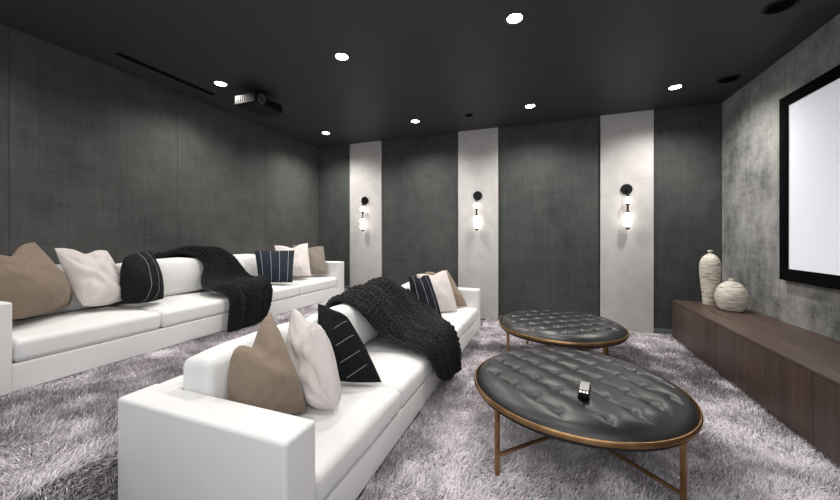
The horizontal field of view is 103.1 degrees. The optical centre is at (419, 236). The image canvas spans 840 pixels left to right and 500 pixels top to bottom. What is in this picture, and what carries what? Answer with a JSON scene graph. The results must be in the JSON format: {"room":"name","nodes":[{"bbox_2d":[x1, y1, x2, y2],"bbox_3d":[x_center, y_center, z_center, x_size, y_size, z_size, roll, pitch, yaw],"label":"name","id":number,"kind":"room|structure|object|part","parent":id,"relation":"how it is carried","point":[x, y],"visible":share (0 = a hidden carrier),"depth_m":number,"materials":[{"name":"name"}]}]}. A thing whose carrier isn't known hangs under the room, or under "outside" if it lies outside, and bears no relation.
{"room":"home theater","nodes":[
{"label":"home theater","id":0,"kind":"room"},
{"bbox_2d":[13,446,117,499],"bbox_3d":[-0.767,1.121,3.118,0.054,0.400,5.149,0,0,21],"label":"carpet","id":1,"kind":"object","parent":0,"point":[96,471],"visible":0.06,"depth_m":1.43,"materials":[{"name":"grey carpet"}]},
{"bbox_2d":[0,312,304,499],"bbox_3d":[-1.993,1.137,3.102,2.230,0.325,6.210,0,0,21],"label":"floor","id":2,"kind":"structure","parent":0,"point":[115,464],"depth_m":1.44,"materials":[{"name":"grey carpet"}]},
{"bbox_2d":[0,254,343,396],"bbox_3d":[-2.324,0.597,3.794,0.955,0.756,3.750,0,0,21],"label":"sofa","id":3,"kind":"object","parent":2,"relation":"on","point":[75,338],"visible":0.46,"depth_m":2.68,"materials":[{"name":"fabric"}]},
{"bbox_3d":[-2.952,0.676,2.118,0.955,0.562,0.170,0,0,21],"label":"arm","id":4,"kind":"part","parent":3,"relation":"part of","materials":[{"name":"fabric"}]},
{"bbox_2d":[0,242,71,319],"bbox_3d":[-2.795,0.304,2.393,0.323,0.528,0.557,0,0,-16],"label":"throw pillow","id":5,"kind":"object","parent":3,"relation":"on","point":[30,280],"visible":0.91,"depth_m":2.33,"materials":[{"name":"beige fabric"}]},
{"bbox_2d":[15,264,95,319],"bbox_3d":[-2.975,0.424,2.674,0.262,0.410,0.854,0,0,21],"label":"cushion","id":6,"kind":"object","parent":3,"relation":"on","point":[75,306],"depth_m":2.71,"materials":[{"name":"fabric"}]},
{"bbox_2d":[12,306,160,361],"bbox_3d":[-2.694,0.707,2.567,0.787,0.206,0.851,0,0,21],"label":"seat cushion","id":7,"kind":"object","parent":3,"relation":"on","point":[63,334],"depth_m":2.41,"materials":[{"name":"fabric"}]},
{"bbox_2d":[55,248,121,306],"bbox_3d":[-2.731,0.330,2.804,0.359,0.480,0.354,0,0,21],"label":"throw pillow","id":8,"kind":"object","parent":3,"relation":"on","point":[93,277],"visible":0.89,"depth_m":2.72,"materials":[{"name":"white fabric"}]},
{"bbox_2d":[120,251,163,303],"bbox_3d":[-2.536,0.363,3.034,0.363,0.452,0.381,0,0,21],"label":"throw pillow","id":9,"kind":"object","parent":3,"relation":"on","point":[141,278],"visible":1,"depth_m":2.92,"materials":[{"name":"black fabric"}]},
{"bbox_3d":[-2.701,0.676,3.935,0.150,0.553,3.430,0,0,21],"label":"frame","id":10,"kind":"part","parent":3,"relation":"part of","materials":[{"name":"fabric"}]},
{"bbox_2d":[116,257,202,300],"bbox_3d":[-2.677,0.423,3.471,0.256,0.406,0.855,0,0,21],"label":"cushion","id":11,"kind":"object","parent":3,"relation":"on","point":[181,276],"depth_m":3.54,"materials":[{"name":"fabric"}]},
{"bbox_2d":[111,292,228,326],"bbox_3d":[-2.396,0.707,3.366,0.785,0.204,0.852,0,0,21],"label":"seat cushion","id":12,"kind":"object","parent":3,"relation":"on","point":[176,309],"depth_m":3.14,"materials":[{"name":"fabric"}]},
{"bbox_2d":[154,246,272,332],"bbox_3d":[-2.284,0.526,3.733,1.194,0.878,0.988,0,0,21],"label":"knit throw","id":13,"kind":"object","parent":3,"relation":"on","point":[249,296],"visible":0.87,"depth_m":3.68,"materials":[{"name":"black fabric"}]},
{"bbox_2d":[233,254,257,275],"bbox_3d":[-2.375,0.424,4.268,0.255,0.403,0.856,0,0,21],"label":"cushion","id":14,"kind":"object","parent":3,"relation":"on","point":[248,261],"depth_m":4.35,"materials":[{"name":"fabric"}]},
{"bbox_2d":[201,283,298,301],"bbox_3d":[-2.096,0.706,4.164,0.786,0.204,0.852,0,0,21],"label":"seat cushion","id":15,"kind":"object","parent":3,"relation":"on","point":[282,292],"depth_m":4.19,"materials":[{"name":"fabric"}]},
{"bbox_2d":[255,250,294,281],"bbox_3d":[-1.850,0.383,4.362,0.508,0.405,0.344,0,0,-37],"label":"throw pillow","id":16,"kind":"object","parent":3,"relation":"on","point":[277,266],"visible":0.89,"depth_m":4.31,"materials":[{"name":"blue fabric"}]},
{"bbox_2d":[274,243,310,275],"bbox_3d":[-1.861,0.330,4.863,0.476,0.470,0.369,0,0,-26],"label":"throw pillow","id":17,"kind":"object","parent":3,"relation":"on","point":[301,265],"visible":0.62,"depth_m":4.83,"materials":[{"name":"white fabric"}]},
{"bbox_2d":[271,276,336,294],"bbox_3d":[-1.797,0.707,4.964,0.786,0.202,0.852,0,0,21],"label":"seat cushion","id":18,"kind":"object","parent":3,"relation":"on","point":[308,285],"depth_m":4.81,"materials":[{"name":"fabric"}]},
{"bbox_2d":[292,245,326,273],"bbox_3d":[-1.709,0.345,5.170,0.504,0.440,0.298,0,0,-22],"label":"throw pillow","id":19,"kind":"object","parent":3,"relation":"on","point":[317,262],"visible":0.57,"depth_m":5.15,"materials":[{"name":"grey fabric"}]},
{"bbox_3d":[-1.696,0.676,5.470,0.955,0.562,0.170,0,0,21],"label":"arm","id":20,"kind":"part","parent":3,"relation":"part of","materials":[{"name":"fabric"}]},
{"bbox_2d":[0,288,347,499],"bbox_3d":[-1.764,0.947,3.518,2.196,0.056,5.213,0,0,21],"label":"carpet","id":21,"kind":"object","parent":2,"relation":"on","point":[34,410],"visible":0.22,"depth_m":1.81,"materials":[{"name":"grey carpet"}]},
{"bbox_2d":[0,0,839,147],"bbox_3d":[-0.121,-1.750,2.454,6.390,0.100,6.310,0,0,21],"label":"ceiling","id":22,"kind":"structure","parent":0,"point":[436,63],"depth_m":3.04,"materials":[{"name":"grey paint"}]},
{"bbox_2d":[112,51,217,95],"bbox_3d":[-2.629,-1.697,3.527,0.110,0.006,0.980,0,0,21],"label":"ceiling vent","id":23,"kind":"object","parent":22,"relation":"in","point":[190,84],"visible":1,"depth_m":3.44,"materials":[{"name":"grey metal"}]},
{"bbox_2d":[212,80,228,86],"bbox_3d":[-2.206,-1.694,3.689,0.164,0.011,0.164,0,0,21],"label":"recessed light","id":24,"kind":"object","parent":22,"relation":"in","point":[220,83],"visible":1,"depth_m":3.67,"materials":[{"name":"white"}]},
{"bbox_3d":[-2.206,-1.693,3.689,0.112,0.010,0.112,0,0,21],"label":"bulb","id":25,"kind":"part","parent":24,"relation":"part of","materials":[{"name":"white glass"}]},
{"bbox_2d":[235,89,281,116],"bbox_3d":[-1.870,-1.592,3.903,0.338,0.214,0.424,0,0,21],"label":"projector","id":26,"kind":"object","parent":22,"relation":"attached to","point":[255,102],"visible":1,"depth_m":3.82,"materials":[{"name":"black plastic"}]},
{"bbox_2d":[333,52,350,60],"bbox_3d":[-0.736,-1.694,3.138,0.164,0.011,0.164,0,0,21],"label":"recessed light","id":27,"kind":"object","parent":22,"relation":"in","point":[340,56],"visible":1,"depth_m":3.12,"materials":[{"name":"grey"}]},
{"bbox_3d":[-0.736,-1.693,3.138,0.112,0.010,0.112,0,0,21],"label":"bulb","id":28,"kind":"part","parent":27,"relation":"part of","materials":[{"name":"white glass"}]},
{"bbox_2d":[410,119,420,122],"bbox_3d":[-0.070,-1.694,4.885,0.164,0.011,0.164,0,0,21],"label":"recessed light","id":29,"kind":"object","parent":22,"relation":"in","point":[412,120],"visible":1,"depth_m":4.88,"materials":[{"name":"grey"}]},
{"bbox_2d":[504,11,525,24],"bbox_3d":[0.735,-1.694,2.587,0.164,0.011,0.164,0,0,21],"label":"recessed light","id":30,"kind":"object","parent":22,"relation":"in","point":[512,18],"visible":1,"depth_m":2.57,"materials":[{"name":"grey"}]},
{"bbox_3d":[0.735,-1.693,2.587,0.112,0.010,0.112,0,0,21],"label":"bulb","id":31,"kind":"part","parent":30,"relation":"part of","materials":[{"name":"white glass"}]},
{"bbox_2d":[524,103,536,108],"bbox_3d":[1.428,-1.694,4.324,0.164,0.011,0.164,0,0,21],"label":"recessed light","id":32,"kind":"object","parent":22,"relation":"in","point":[532,105],"visible":1,"depth_m":4.31,"materials":[{"name":"grey"}]},
{"bbox_2d":[666,84,683,89],"bbox_3d":[2.889,-1.694,3.776,0.164,0.011,0.164,0,0,21],"label":"recessed light","id":33,"kind":"object","parent":22,"relation":"in","point":[675,86],"visible":1,"depth_m":3.77,"materials":[{"name":"grey"}]},
{"bbox_3d":[2.889,-1.693,3.776,0.112,0.010,0.112,0,0,21],"label":"bulb","id":34,"kind":"part","parent":33,"relation":"part of","materials":[{"name":"white"}]},
{"bbox_2d":[716,74,741,83],"bbox_3d":[3.319,-1.694,3.583,0.200,0.011,0.200,0,0,21],"label":"ceiling speaker","id":35,"kind":"object","parent":22,"relation":"attached to","point":[730,78],"visible":1,"depth_m":3.58,"materials":[{"name":"black metal"}]},
{"bbox_2d":[719,76,737,81],"bbox_3d":[3.319,-1.696,3.583,0.152,0.006,0.152,0,0,21],"label":"grille","id":36,"kind":"object","parent":35,"relation":"attached to","point":[728,78],"depth_m":3.58,"materials":[{"name":"black metal"}]},
{"bbox_2d":[761,0,800,14],"bbox_3d":[2.647,-1.694,2.447,0.200,0.011,0.200,0,0,21],"label":"ceiling speaker","id":37,"kind":"object","parent":22,"relation":"attached to","point":[778,6],"visible":1,"depth_m":2.45,"materials":[{"name":"black metal"}]},
{"bbox_2d":[766,0,795,12],"bbox_3d":[2.647,-1.696,2.447,0.152,0.006,0.152,0,0,21],"label":"grille","id":38,"kind":"object","parent":37,"relation":"attached to","point":[778,6],"depth_m":2.45,"materials":[{"name":"black metal"}]},
{"bbox_2d":[349,103,721,328],"bbox_3d":[0.968,-0.200,5.361,6.190,3.000,0.100,0,0,21],"label":"wall","id":39,"kind":"structure","parent":0,"point":[721,103],"depth_m":4.72,"materials":[{"name":"grey paint"}]},
{"bbox_2d":[319,145,349,284],"bbox_3d":[-1.599,-0.404,6.258,0.684,2.588,0.021,0,0,21],"label":"wall panel","id":40,"kind":"object","parent":39,"relation":"attached to","point":[334,162],"visible":0.78,"depth_m":6.24,"materials":[{"name":"fabric"}]},
{"bbox_2d":[350,141,381,286],"bbox_3d":[-0.976,-0.361,6.006,0.637,2.673,0.054,0,0,21],"label":"wall panel","id":41,"kind":"object","parent":39,"relation":"attached to","point":[366,157],"visible":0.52,"depth_m":5.97,"materials":[{"name":"paint"}]},
{"bbox_2d":[360,197,368,230],"bbox_3d":[-1.006,-0.411,5.919,0.144,0.622,0.131,0,0,21],"label":"wall sconce","id":42,"kind":"object","parent":41,"relation":"attached to","point":[364,200],"visible":1,"depth_m":5.89,"materials":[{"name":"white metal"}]},
{"bbox_3d":[-0.987,-0.650,5.970,0.144,0.144,0.022,0,0,21],"label":"wall plate","id":43,"kind":"part","parent":42,"relation":"part of","materials":[{"name":"black metal"}]},
{"bbox_2d":[383,133,457,286],"bbox_3d":[-0.020,-0.241,5.666,1.367,2.913,0.021,0,0,21],"label":"wall panel","id":44,"kind":"object","parent":39,"relation":"attached to","point":[420,174],"visible":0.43,"depth_m":5.65,"materials":[{"name":"fabric"}]},
{"bbox_2d":[458,127,497,319],"bbox_3d":[0.921,-0.205,5.296,0.632,2.986,0.054,0,0,21],"label":"wall panel","id":45,"kind":"object","parent":39,"relation":"attached to","point":[477,149],"visible":0.77,"depth_m":5.25,"materials":[{"name":"paint"}]},
{"bbox_2d":[473,191,481,230],"bbox_3d":[0.889,-0.411,5.209,0.144,0.622,0.131,0,0,21],"label":"wall sconce","id":46,"kind":"object","parent":45,"relation":"attached to","point":[477,195],"visible":1,"depth_m":5.18,"materials":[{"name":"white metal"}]},
{"bbox_3d":[0.908,-0.650,5.260,0.144,0.144,0.022,0,0,21],"label":"wall plate","id":47,"kind":"part","parent":46,"relation":"part of","materials":[{"name":"black metal"}]},
{"bbox_2d":[499,117,598,315],"bbox_3d":[1.882,-0.241,4.953,1.384,2.913,0.021,0,0,21],"label":"wall panel","id":48,"kind":"object","parent":39,"relation":"attached to","point":[549,171],"visible":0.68,"depth_m":4.92,"materials":[{"name":"fabric"}]},
{"bbox_2d":[600,110,653,333],"bbox_3d":[2.830,-0.205,4.580,0.629,2.986,0.054,0,0,21],"label":"wall panel","id":49,"kind":"object","parent":39,"relation":"attached to","point":[626,139],"visible":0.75,"depth_m":4.55,"materials":[{"name":"paint"}]},
{"bbox_2d":[620,184,632,229],"bbox_3d":[2.795,-0.411,4.495,0.144,0.622,0.131,0,0,21],"label":"wall sconce","id":50,"kind":"object","parent":49,"relation":"attached to","point":[626,189],"visible":1,"depth_m":4.47,"materials":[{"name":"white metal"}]},
{"bbox_3d":[2.814,-0.650,4.545,0.144,0.144,0.022,0,0,21],"label":"wall plate","id":51,"kind":"part","parent":50,"relation":"part of","materials":[{"name":"black metal"}]},
{"bbox_3d":[2.788,-0.180,4.476,0.092,0.091,0.092,0,0,21],"label":"globe","id":52,"kind":"part","parent":50,"relation":"part of","materials":[{"name":"white glass"}]},
{"bbox_3d":[2.788,-0.285,4.476,0.092,0.091,0.092,0,0,21],"label":"globe","id":53,"kind":"part","parent":50,"relation":"part of","materials":[{"name":"white glass"}]},
{"bbox_3d":[2.788,-0.495,4.476,0.092,0.091,0.092,0,0,21],"label":"globe","id":54,"kind":"part","parent":50,"relation":"part of","materials":[{"name":"white glass"}]},
{"bbox_2d":[654,328,671,334],"bbox_3d":[3.476,1.260,4.352,0.737,0.080,0.027,0,0,21],"label":"baseboard","id":55,"kind":"structure","parent":39,"relation":"attached to","point":[656,330],"depth_m":4.43,"materials":[{"name":"grey paint"}]},
{"bbox_2d":[654,103,720,328],"bbox_3d":[3.477,-0.241,4.355,0.717,2.913,0.021,0,0,21],"label":"wall panel","id":56,"kind":"object","parent":39,"relation":"attached to","point":[687,140],"visible":0.73,"depth_m":4.35,"materials":[{"name":"fabric"}]},
{"bbox_2d":[356,319,837,499],"bbox_3d":[-0.121,1.350,2.454,6.390,0.100,6.310,0,0,21],"label":"floor","id":57,"kind":"structure","parent":0,"point":[482,321],"depth_m":1.86,"materials":[{"name":"grey carpet"}]},
{"bbox_2d":[118,282,479,499],"bbox_3d":[-0.257,0.922,3.083,0.955,0.756,3.750,0,0,21],"label":"sofa","id":58,"kind":"object","parent":57,"relation":"on","point":[181,437],"visible":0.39,"depth_m":1.45,"materials":[{"name":"fabric"}]},
{"bbox_3d":[-0.634,1.002,3.224,0.150,0.553,3.430,0,0,21],"label":"frame","id":59,"kind":"part","parent":58,"relation":"part of","materials":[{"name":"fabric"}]},
{"bbox_3d":[-0.885,1.001,1.407,0.955,0.562,0.170,0,0,21],"label":"arm","id":60,"kind":"part","parent":58,"relation":"part of","materials":[{"name":"fabric"}]},
{"bbox_2d":[183,319,317,399],"bbox_3d":[-0.908,0.749,1.963,0.262,0.410,0.854,0,0,21],"label":"cushion","id":61,"kind":"object","parent":58,"relation":"on","point":[205,373],"depth_m":1.59,"materials":[{"name":"fabric"}]},
{"bbox_2d":[227,312,306,414],"bbox_3d":[-0.768,0.675,1.677,0.304,0.500,0.339,0,0,21],"label":"throw pillow","id":62,"kind":"object","parent":58,"relation":"on","point":[263,375],"visible":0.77,"depth_m":1.58,"materials":[{"name":"beige fabric"}]},
{"bbox_2d":[287,309,340,408],"bbox_3d":[-0.614,0.682,1.877,0.433,0.483,0.245,0,0,21],"label":"throw pillow","id":63,"kind":"object","parent":58,"relation":"on","point":[310,350],"visible":0.86,"depth_m":1.79,"materials":[{"name":"white fabric"}]},
{"bbox_2d":[305,303,379,343],"bbox_3d":[-0.610,0.748,2.760,0.256,0.406,0.855,0,0,21],"label":"cushion","id":64,"kind":"object","parent":58,"relation":"on","point":[364,329],"depth_m":2.73,"materials":[{"name":"fabric"}]},
{"bbox_2d":[293,381,399,499],"bbox_3d":[-0.627,1.032,1.857,0.787,0.206,0.851,0,0,21],"label":"seat cushion","id":65,"kind":"object","parent":58,"relation":"on","point":[348,434],"depth_m":1.70,"materials":[{"name":"fabric"}]},
{"bbox_2d":[318,304,380,382],"bbox_3d":[-0.510,0.703,2.179,0.515,0.465,0.212,0,0,21],"label":"throw pillow","id":66,"kind":"object","parent":58,"relation":"on","point":[354,362],"visible":0.77,"depth_m":2.12,"materials":[{"name":"black fabric"}]},
{"bbox_2d":[325,276,461,380],"bbox_3d":[-0.183,0.822,3.213,1.216,0.843,1.264,0,0,21],"label":"knit throw","id":67,"kind":"object","parent":58,"relation":"on","point":[392,310],"visible":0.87,"depth_m":2.91,"materials":[{"name":"black fabric"}]},
{"bbox_2d":[358,339,433,406],"bbox_3d":[-0.329,1.032,2.655,0.785,0.204,0.852,0,0,21],"label":"seat cushion","id":68,"kind":"object","parent":58,"relation":"on","point":[408,371],"depth_m":2.47,"materials":[{"name":"fabric"}]},
{"bbox_2d":[373,323,462,340],"bbox_3d":[-0.029,1.031,3.453,0.786,0.204,0.852,0,0,21],"label":"seat cushion","id":69,"kind":"object","parent":58,"relation":"on","point":[458,326],"depth_m":3.54,"materials":[{"name":"fabric"}]},
{"bbox_2d":[409,275,440,315],"bbox_3d":[0.064,0.685,3.762,0.344,0.490,0.221,0,0,-21],"label":"throw pillow","id":70,"kind":"object","parent":58,"relation":"on","point":[422,287],"visible":0.62,"depth_m":3.73,"materials":[{"name":"blue fabric"}]},
{"bbox_2d":[416,271,457,311],"bbox_3d":[0.203,0.682,4.133,0.492,0.485,0.241,0,0,-33],"label":"throw pillow","id":71,"kind":"object","parent":58,"relation":"on","point":[440,281],"visible":0.65,"depth_m":4.12,"materials":[{"name":"white fabric"}]},
{"bbox_2d":[425,270,466,306],"bbox_3d":[0.346,0.692,4.455,0.488,0.466,0.313,0,0,-34],"label":"throw pillow","id":72,"kind":"object","parent":58,"relation":"on","point":[459,299],"visible":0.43,"depth_m":4.46,"materials":[{"name":"beige fabric"}]},
{"bbox_2d":[441,307,477,333],"bbox_3d":[0.270,1.032,4.253,0.786,0.202,0.852,0,0,21],"label":"seat cushion","id":73,"kind":"object","parent":58,"relation":"on","point":[467,317],"depth_m":4.06,"materials":[{"name":"fabric"}]},
{"bbox_3d":[0.371,1.001,4.759,0.955,0.562,0.170,0,0,21],"label":"arm","id":74,"kind":"part","parent":58,"relation":"part of","materials":[{"name":"fabric"}]},
{"bbox_2d":[357,318,839,499],"bbox_3d":[1.394,1.272,2.168,2.885,0.056,5.515,0,0,21],"label":"carpet","id":75,"kind":"object","parent":57,"relation":"on","point":[804,475],"visible":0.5,"depth_m":1.95,"materials":[{"name":"grey carpet"}]},
{"bbox_2d":[499,309,628,355],"bbox_3d":[1.434,1.063,3.424,1.212,0.470,1.212,0,0,27],"label":"ottoman","id":76,"kind":"object","parent":75,"relation":"on","point":[554,327],"visible":0.94,"depth_m":3.12,"materials":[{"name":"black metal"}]},
{"bbox_3d":[0.864,1.116,3.277,0.021,0.364,0.021,0,0,-14],"label":"leg","id":77,"kind":"part","parent":76,"relation":"part of","materials":[{"name":"gold metal"}]},
{"bbox_3d":[1.581,1.116,2.854,0.021,0.364,0.021,0,0,-14],"label":"leg","id":78,"kind":"part","parent":76,"relation":"part of","materials":[{"name":"gold metal"}]},
{"bbox_2d":[474,347,703,499],"bbox_3d":[0.948,1.063,2.051,1.212,0.470,1.212,0,0,-20],"label":"ottoman","id":79,"kind":"object","parent":75,"relation":"on","point":[630,407],"visible":0.97,"depth_m":1.74,"materials":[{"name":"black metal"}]},
{"bbox_3d":[0.417,1.116,1.798,0.021,0.364,0.021,0,0,-25],"label":"leg","id":80,"kind":"part","parent":79,"relation":"part of","materials":[{"name":"gold metal"}]},
{"bbox_2d":[577,381,589,400],"bbox_3d":[0.881,0.822,1.790,0.052,0.020,0.200,0,0,30],"label":"remote control","id":81,"kind":"object","parent":79,"relation":"on","point":[584,388],"visible":1,"depth_m":1.77,"materials":[{"name":"black"}]},
{"bbox_3d":[0.901,0.815,1.825,0.047,0.005,0.111,0,0,30],"label":"plate","id":82,"kind":"part","parent":81,"relation":"part of","materials":[{"name":"grey"}]},
{"bbox_2d":[477,347,698,441],"bbox_3d":[0.948,0.871,2.051,1.180,0.086,1.180,0,0,21],"label":"cushion","id":83,"kind":"object","parent":79,"relation":"on","point":[537,388],"depth_m":1.76,"materials":[{"name":"black leather"}]},
{"bbox_3d":[1.201,1.116,1.520,0.021,0.364,0.021,0,0,-25],"label":"leg","id":84,"kind":"part","parent":79,"relation":"part of","materials":[{"name":"gold metal"}]},
{"bbox_2d":[672,300,839,465],"bbox_3d":[2.601,1.045,1.834,0.604,0.510,4.780,0,0,21],"label":"media console","id":85,"kind":"object","parent":57,"relation":"on","point":[792,371],"visible":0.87,"depth_m":2.45,"materials":[{"name":"brown wood"}]},
{"bbox_3d":[3.437,1.026,4.061,0.602,0.428,0.019,0,0,21],"label":"panel","id":86,"kind":"part","parent":85,"relation":"part of","materials":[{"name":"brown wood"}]},
{"bbox_3d":[2.962,1.027,3.626,0.018,0.424,1.126,0,0,21],"label":"door","id":87,"kind":"part","parent":85,"relation":"part of","materials":[{"name":"brown wood"}]},
{"bbox_2d":[699,250,721,305],"bbox_3d":[3.376,0.472,3.882,0.199,0.637,0.200,0,0,21],"label":"vase","id":88,"kind":"object","parent":85,"relation":"on","point":[710,269],"visible":0.94,"depth_m":3.82,"materials":[{"name":"ceramic"}]},
{"bbox_2d":[714,278,749,311],"bbox_3d":[3.347,0.618,3.583,0.280,0.344,0.282,0,0,21],"label":"vase","id":89,"kind":"object","parent":85,"relation":"on","point":[731,296],"visible":1,"depth_m":3.50,"materials":[{"name":"ceramic"}]},
{"bbox_3d":[2.553,1.027,2.535,0.018,0.424,1.196,0,0,21],"label":"door","id":90,"kind":"part","parent":85,"relation":"part of","materials":[{"name":"brown wood"}]},
{"bbox_3d":[2.132,1.027,1.411,0.018,0.424,1.196,0,0,21],"label":"door","id":91,"kind":"part","parent":85,"relation":"part of","materials":[{"name":"brown wood"}]},
{"bbox_3d":[2.823,-0.200,1.350,0.100,3.000,6.310,0,0,21],"label":"wall","id":92,"kind":"structure","parent":0,"visible":0},
{"bbox_2d":[722,59,780,319],"bbox_3d":[3.638,-0.204,3.698,0.022,2.988,1.130,0,0,21],"label":"wall panel","id":93,"kind":"object","parent":92,"relation":"attached to","point":[750,116],"visible":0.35,"depth_m":3.57,"materials":[{"name":"concrete"}]},
{"bbox_2d":[779,64,839,289],"bbox_3d":[2.852,-0.445,1.708,0.042,1.680,3.000,0,0,21],"label":"projection screen","id":94,"kind":"object","parent":92,"relation":"attached to","point":[809,116],"visible":1,"depth_m":2.76,"materials":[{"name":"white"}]},
{"bbox_2d":[781,14,839,340],"bbox_3d":[3.203,-0.204,2.542,0.026,2.988,1.328,0,0,21],"label":"wall panel","id":95,"kind":"object","parent":92,"relation":"attached to","point":[816,309],"visible":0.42,"depth_m":2.80,"materials":[{"name":"concrete"}]},
{"bbox_3d":[-3.066,-0.200,3.558,0.100,3.000,6.310,0,0,21],"label":"wall","id":96,"kind":"structure","parent":0,"visible":0},
{"bbox_2d":[0,23,8,255],"bbox_3d":[-3.557,-0.361,2.079,0.020,2.673,1.314,0,0,21],"label":"wall panel","id":97,"kind":"object","parent":96,"relation":"attached to","point":[4,30],"visible":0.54,"depth_m":2.67,"materials":[{"name":"fabric"}]},
{"bbox_2d":[9,27,176,263],"bbox_3d":[-3.095,-0.361,3.312,0.020,2.673,1.316,0,0,21],"label":"wall panel","id":98,"kind":"object","parent":96,"relation":"attached to","point":[93,144],"visible":0.54,"depth_m":3.13,"materials":[{"name":"fabric"}]},
{"bbox_2d":[177,93,264,253],"bbox_3d":[-2.633,-0.361,4.542,0.020,2.673,1.308,0,0,21],"label":"wall panel","id":99,"kind":"object","parent":96,"relation":"attached to","point":[221,154],"visible":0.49,"depth_m":4.43,"materials":[{"name":"fabric"}]},
{"bbox_2d":[265,127,318,250],"bbox_3d":[-2.171,-0.361,5.775,0.020,2.673,1.322,0,0,21],"label":"wall panel","id":100,"kind":"object","parent":96,"relation":"attached to","point":[291,164],"visible":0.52,"depth_m":5.65,"materials":[{"name":"fabric"}]}
]}

